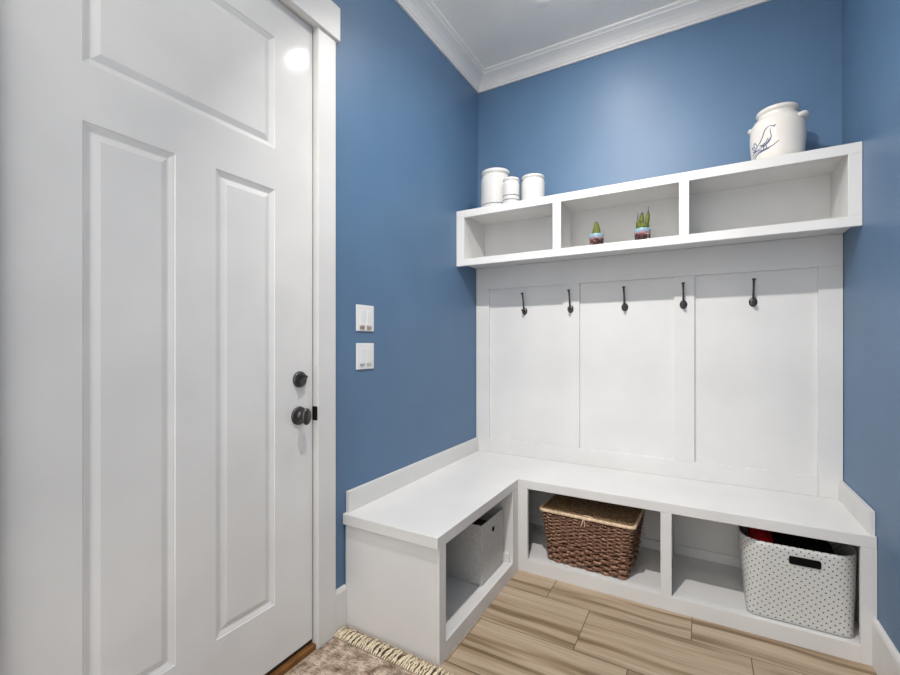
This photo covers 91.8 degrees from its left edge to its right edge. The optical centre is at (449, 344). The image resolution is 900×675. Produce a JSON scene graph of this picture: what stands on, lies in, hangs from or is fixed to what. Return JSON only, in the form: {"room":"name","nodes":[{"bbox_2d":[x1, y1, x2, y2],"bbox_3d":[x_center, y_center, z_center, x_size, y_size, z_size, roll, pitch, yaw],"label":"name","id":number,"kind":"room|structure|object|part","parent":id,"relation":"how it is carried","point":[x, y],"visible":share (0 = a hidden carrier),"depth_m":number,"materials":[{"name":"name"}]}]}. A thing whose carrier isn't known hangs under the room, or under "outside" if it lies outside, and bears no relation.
{"room":"mudroom","nodes":[
{"label":"mudroom","id":0,"kind":"room"},
{"bbox_2d":[332,0,477,588],"bbox_3d":[-0.692,-0.304,1.645,0.150,3.062,3.300,0,0,30],"label":"wall","id":1,"kind":"structure","parent":0,"point":[407,119],"depth_m":2.22,"materials":[{"name":"blue paint"}]},
{"bbox_2d":[0,0,311,674],"bbox_3d":[-0.777,-0.036,1.362,0.098,2.481,0.920,0,0,30],"label":"door","id":2,"kind":"structure","parent":1,"relation":"in","point":[156,155],"depth_m":1.25,"materials":[{"name":"white wood"}]},
{"bbox_3d":[-0.573,0.278,1.689,0.036,0.072,0.072,0,0,30],"label":"knob","id":3,"kind":"part","parent":2,"relation":"part of","materials":[{"name":"brown metal"}]},
{"bbox_3d":[-0.551,0.278,1.677,0.020,0.065,0.043,0,0,30],"label":"knob handle","id":4,"kind":"part","parent":2,"relation":"part of","materials":[{"name":"brown metal"}]},
{"bbox_2d":[269,642,315,674],"bbox_3d":[-0.835,1.216,1.393,0.154,0.022,0.925,0,0,30],"label":"threshold","id":5,"kind":"object","parent":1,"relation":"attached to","point":[289,664],"depth_m":1.67,"materials":[{"name":"brown wood"}]},
{"bbox_2d":[278,0,315,643],"bbox_3d":[-0.837,-0.035,1.394,0.150,2.524,0.965,0,0,30],"label":"trim","id":6,"kind":"structure","parent":1,"relation":"attached to","point":[280,1],"depth_m":1.76,"materials":[{"name":"white paint"}]},
{"bbox_2d":[282,0,339,42],"bbox_3d":[-0.759,-1.343,1.349,0.030,0.140,1.144,0,0,30],"label":"trim","id":7,"kind":"structure","parent":1,"relation":"attached to","point":[324,14],"depth_m":1.75,"materials":[{"name":"white paint"}]},
{"bbox_2d":[312,27,335,649],"bbox_3d":[-0.774,-0.023,1.360,0.044,2.500,1.109,0,0,30],"label":"trim","id":8,"kind":"structure","parent":1,"relation":"attached to","point":[324,412],"depth_m":1.77,"materials":[{"name":"white paint"}]},
{"bbox_3d":[-0.548,0.278,1.759,0.038,0.056,0.001,0,0,30],"label":"strike plate","id":9,"kind":"part","parent":8,"relation":"part of","materials":[{"name":"black metal"}]},
{"bbox_2d":[336,584,346,635],"bbox_3d":[-0.470,1.135,1.865,0.015,0.184,0.069,0,0,30],"label":"baseboard","id":10,"kind":"structure","parent":1,"relation":"attached to","point":[341,592],"depth_m":1.86,"materials":[{"name":"white paint"}]},
{"bbox_2d":[356,343,373,369],"bbox_3d":[-0.390,0.055,2.010,0.009,0.120,0.121,0,0,30],"label":"light switch","id":11,"kind":"object","parent":1,"relation":"attached to","point":[364,351],"visible":1,"depth_m":2.00,"materials":[{"name":"plastic"}]},
{"bbox_2d":[356,304,373,331],"bbox_3d":[-0.390,-0.119,2.010,0.009,0.120,0.121,0,0,30],"label":"light switch","id":12,"kind":"object","parent":1,"relation":"attached to","point":[364,313],"visible":1,"depth_m":2.00,"materials":[{"name":"plastic"}]},
{"bbox_2d":[395,0,484,92],"bbox_3d":[-0.585,-1.789,1.583,0.098,0.092,3.300,0,0,30],"label":"trim","id":13,"kind":"structure","parent":1,"relation":"attached to","point":[424,13],"depth_m":2.55,"materials":[{"name":"white paint"}]},
{"bbox_2d":[432,0,679,67],"bbox_3d":[0.207,-1.885,1.127,2.226,0.100,3.600,0,0,30],"label":"ceiling","id":14,"kind":"structure","parent":0,"point":[495,32],"depth_m":2.47,"materials":[{"name":"paint"}]},
{"bbox_2d":[535,0,548,7],"bbox_3d":[0.495,-1.834,2.346,0.072,0.002,0.072,0,0,30],"label":"cover plate","id":15,"kind":"object","parent":14,"relation":"attached to","point":[539,3],"visible":1,"depth_m":2.35,"materials":[{"name":"paint"}]},
{"bbox_2d":[284,570,876,674],"bbox_3d":[0.207,1.271,1.127,2.226,0.088,3.600,0,0,30],"label":"floor","id":16,"kind":"structure","parent":0,"point":[536,624],"depth_m":1.79,"materials":[{"name":"brown wood"}]},
{"bbox_2d":[287,627,453,674],"bbox_3d":[-0.389,1.214,0.825,1.157,0.025,1.782,0,0,30],"label":"rug","id":17,"kind":"object","parent":16,"relation":"on","point":[338,656],"visible":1,"depth_m":1.67,"materials":[{"name":"beige fabric"}]},
{"bbox_2d":[343,437,876,666],"bbox_3d":[0.699,0.934,1.982,1.924,0.586,1.325,0,0,30],"label":"storage bench","id":18,"kind":"object","parent":16,"relation":"on","point":[400,523],"visible":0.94,"depth_m":2.00,"materials":[{"name":"white paint"}]},
{"bbox_3d":[-0.251,1.003,1.791,0.459,0.448,0.018,0,0,30],"label":"panel","id":19,"kind":"part","parent":18,"relation":"part of","materials":[{"name":"white paint"}]},
{"bbox_3d":[-0.130,0.687,2.452,0.018,0.091,1.270,0,0,30],"label":"wall rail","id":20,"kind":"part","parent":18,"relation":"part of","materials":[{"name":"white paint"}]},
{"bbox_2d":[446,507,502,585],"bbox_3d":[0.088,1.014,2.270,0.307,0.288,0.266,0,0,30],"label":"fabric bin","id":21,"kind":"object","parent":18,"relation":"on","point":[473,555],"visible":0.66,"depth_m":2.14,"materials":[{"name":"grey fabric"}]},
{"bbox_3d":[0.157,1.003,2.021,0.019,0.448,0.824,0,0,30],"label":"frame","id":22,"kind":"part","parent":18,"relation":"part of","materials":[{"name":"white paint"}]},
{"bbox_2d":[539,494,645,579],"bbox_3d":[0.792,1.017,2.378,0.512,0.290,0.405,0,0,32],"label":"wicker basket","id":23,"kind":"object","parent":18,"relation":"on","point":[591,535],"visible":0.86,"depth_m":2.25,"materials":[{"name":"brown wicker"}]},
{"bbox_3d":[0.785,0.886,2.387,0.474,0.021,0.380,0,0,32],"label":"lid","id":24,"kind":"part","parent":23,"relation":"part of","materials":[{"name":"wicker"}]},
{"bbox_3d":[0.699,0.756,1.982,1.924,0.047,1.325,0,0,30],"label":"seat","id":25,"kind":"part","parent":18,"relation":"part of","materials":[{"name":"white paint"}]},
{"bbox_3d":[0.701,1.133,1.997,1.898,0.051,1.286,0,0,30],"label":"skirting","id":26,"kind":"part","parent":18,"relation":"part of","materials":[{"name":"white paint"}]},
{"bbox_3d":[0.707,0.969,1.996,1.924,0.380,1.293,0,0,30],"label":"panel","id":27,"kind":"part","parent":18,"relation":"part of","materials":[{"name":"white paint"}]},
{"bbox_3d":[0.992,1.003,2.027,1.460,0.448,0.019,0,0,30],"label":"frame","id":28,"kind":"part","parent":18,"relation":"part of","materials":[{"name":"white paint"}]},
{"bbox_2d":[737,525,856,637],"bbox_3d":[1.519,0.999,1.943,0.398,0.318,0.348,0,0,30],"label":"storage bin","id":29,"kind":"object","parent":18,"relation":"on","point":[815,590],"visible":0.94,"depth_m":1.79,"materials":[{"name":"plastic"}]},
{"bbox_2d":[748,527,773,542],"bbox_3d":[1.428,0.993,2.001,0.084,0.309,0.230,0,0,30],"label":"cloth","id":30,"kind":"object","parent":29,"relation":"in","point":[758,534],"visible":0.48,"depth_m":1.98,"materials":[{"name":"red fabric"}]},
{"bbox_2d":[771,531,835,554],"bbox_3d":[1.558,1.001,1.920,0.210,0.291,0.280,0,0,30],"label":"folded cloth","id":31,"kind":"object","parent":29,"relation":"in","point":[796,541],"visible":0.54,"depth_m":1.93,"materials":[{"name":"black fabric"}]},
{"bbox_3d":[1.731,0.687,1.864,0.018,0.091,0.434,0,0,30],"label":"wall rail","id":32,"kind":"part","parent":18,"relation":"part of","materials":[{"name":"white paint"}]},
{"bbox_2d":[589,233,603,244],"bbox_3d":[0.801,-0.567,2.387,0.082,0.063,0.082,0,0,30],"label":"pot","id":33,"kind":"object","parent":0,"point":[594,238],"depth_m":2.35,"materials":[{"name":"ceramic"}]},
{"bbox_2d":[634,227,650,239],"bbox_3d":[1.002,-0.567,2.271,0.082,0.063,0.082,0,0,30],"label":"pot","id":34,"kind":"object","parent":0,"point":[640,233],"depth_m":2.24,"materials":[{"name":"ceramic"}]},
{"bbox_2d":[478,0,841,207],"bbox_3d":[1.067,-0.304,2.622,2.226,3.062,0.150,0,0,30],"label":"wall","id":35,"kind":"structure","parent":0,"point":[687,99],"depth_m":2.44,"materials":[{"name":"blue paint"}]},
{"bbox_2d":[478,0,770,93],"bbox_3d":[1.006,-1.789,2.515,1.926,0.092,0.098,0,0,30],"label":"trim","id":36,"kind":"structure","parent":35,"relation":"attached to","point":[681,14],"depth_m":2.55,"materials":[{"name":"white paint"}]},
{"bbox_2d":[456,141,861,268],"bbox_3d":[0.952,-0.667,2.421,1.924,0.348,0.312,0,0,30],"label":"cubby shelf","id":37,"kind":"object","parent":35,"relation":"attached to","point":[817,192],"visible":0.97,"depth_m":2.30,"materials":[{"name":"white paint"}]},
{"bbox_2d":[481,167,509,206],"bbox_3d":[0.288,-0.963,2.759,0.187,0.243,0.187,0,0,30],"label":"storage jar","id":38,"kind":"object","parent":37,"relation":"on","point":[492,178],"visible":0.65,"depth_m":2.67,"materials":[{"name":"white ceramic"}]},
{"bbox_2d":[503,176,519,202],"bbox_3d":[0.369,-0.919,2.640,0.102,0.156,0.102,0,0,30],"label":"storage jar","id":39,"kind":"object","parent":37,"relation":"on","point":[511,187],"visible":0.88,"depth_m":2.60,"materials":[{"name":"white ceramic"}]},
{"bbox_2d":[521,173,544,199],"bbox_3d":[0.502,-0.926,2.642,0.140,0.170,0.140,0,0,30],"label":"storage jar","id":40,"kind":"object","parent":37,"relation":"on","point":[533,184],"visible":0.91,"depth_m":2.58,"materials":[{"name":"white ceramic"}]},
{"bbox_2d":[589,221,603,244],"bbox_3d":[0.801,-0.604,2.387,0.082,0.136,0.082,0,0,30],"label":"potted cactus","id":41,"kind":"object","parent":37,"relation":"on","point":[596,237],"visible":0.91,"depth_m":2.36,"materials":[{"name":"plant"}]},
{"bbox_3d":[0.801,-0.630,2.387,0.047,0.066,0.045,0,0,30],"label":"stem","id":42,"kind":"part","parent":41,"relation":"part of","materials":[{"name":"green plant"}]},
{"bbox_2d":[634,206,650,239],"bbox_3d":[1.002,-0.625,2.271,0.082,0.178,0.082,0,0,30],"label":"potted cactus","id":43,"kind":"object","parent":37,"relation":"on","point":[642,231],"visible":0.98,"depth_m":2.25,"materials":[{"name":"plant"}]},
{"bbox_2d":[747,102,809,159],"bbox_3d":[1.544,-0.972,2.059,0.216,0.261,0.216,0,0,18],"label":"crock","id":44,"kind":"object","parent":37,"relation":"on","point":[779,129],"visible":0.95,"depth_m":1.98,"materials":[{"name":"beige ceramic"}]},
{"bbox_3d":[1.600,-1.036,1.975,0.085,0.035,0.041,0,0,-34],"label":"lug handle","id":45,"kind":"part","parent":44,"relation":"part of","materials":[{"name":"beige ceramic"}]},
{"bbox_2d":[476,234,842,498],"bbox_3d":[1.022,0.106,2.543,1.922,1.251,0.032,0,0,30],"label":"panelling","id":46,"kind":"object","parent":35,"relation":"attached to","point":[721,388],"visible":0.93,"depth_m":2.40,"materials":[{"name":"white paint"}]},
{"bbox_2d":[521,293,526,314],"bbox_3d":[0.474,-0.263,2.826,0.037,0.141,0.056,0,0,30],"label":"coat hook","id":47,"kind":"object","parent":46,"relation":"attached to","point":[524,310],"visible":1,"depth_m":2.82,"materials":[{"name":"brown metal"}]},
{"bbox_2d":[567,289,573,312],"bbox_3d":[0.729,-0.263,2.661,0.037,0.141,0.056,0,0,30],"label":"coat hook","id":48,"kind":"object","parent":46,"relation":"attached to","point":[570,307],"visible":1,"depth_m":2.66,"materials":[{"name":"brown metal"}]},
{"bbox_2d":[621,286,627,310],"bbox_3d":[1.006,-0.263,2.521,0.037,0.141,0.056,0,0,30],"label":"coat hook","id":49,"kind":"object","parent":46,"relation":"attached to","point":[624,306],"visible":1,"depth_m":2.52,"materials":[{"name":"brown metal"}]},
{"bbox_3d":[1.020,0.683,2.535,1.732,0.097,0.017,0,0,30],"label":"rail","id":50,"kind":"part","parent":46,"relation":"part of","materials":[{"name":"white paint"}]},
{"bbox_3d":[1.018,-0.445,2.536,1.922,0.148,0.017,0,0,30],"label":"rail","id":51,"kind":"part","parent":46,"relation":"part of","materials":[{"name":"white paint"}]},
{"bbox_2d":[680,282,686,308],"bbox_3d":[1.259,-0.263,2.355,0.037,0.141,0.056,0,0,30],"label":"coat hook","id":52,"kind":"object","parent":46,"relation":"attached to","point":[683,304],"visible":1,"depth_m":2.35,"materials":[{"name":"brown metal"}]},
{"bbox_3d":[1.271,-0.216,2.376,0.037,0.048,0.008,0,0,30],"label":"plate","id":53,"kind":"part","parent":52,"relation":"part of","materials":[{"name":"brown metal"}]},
{"bbox_2d":[749,278,756,306],"bbox_3d":[1.540,-0.263,2.213,0.037,0.141,0.056,0,0,30],"label":"coat hook","id":54,"kind":"object","parent":46,"relation":"attached to","point":[753,301],"visible":1,"depth_m":2.21,"materials":[{"name":"brown metal"}]},
{"bbox_3d":[1.551,-0.216,2.234,0.037,0.048,0.008,0,0,30],"label":"plate","id":55,"kind":"part","parent":54,"relation":"part of","materials":[{"name":"brown metal"}]},
{"bbox_2d":[842,0,899,652],"bbox_3d":[1.107,-0.304,0.610,0.150,3.062,3.300,0,0,30],"label":"wall","id":56,"kind":"structure","parent":0,"point":[870,28],"depth_m":1.68,"materials":[{"name":"blue paint"}]},
{"bbox_2d":[872,619,899,674],"bbox_3d":[0.913,1.135,0.439,0.015,0.184,2.810,0,0,30],"label":"baseboard","id":57,"kind":"structure","parent":56,"relation":"attached to","point":[885,656],"depth_m":1.57,"materials":[{"name":"white paint"}]}
]}

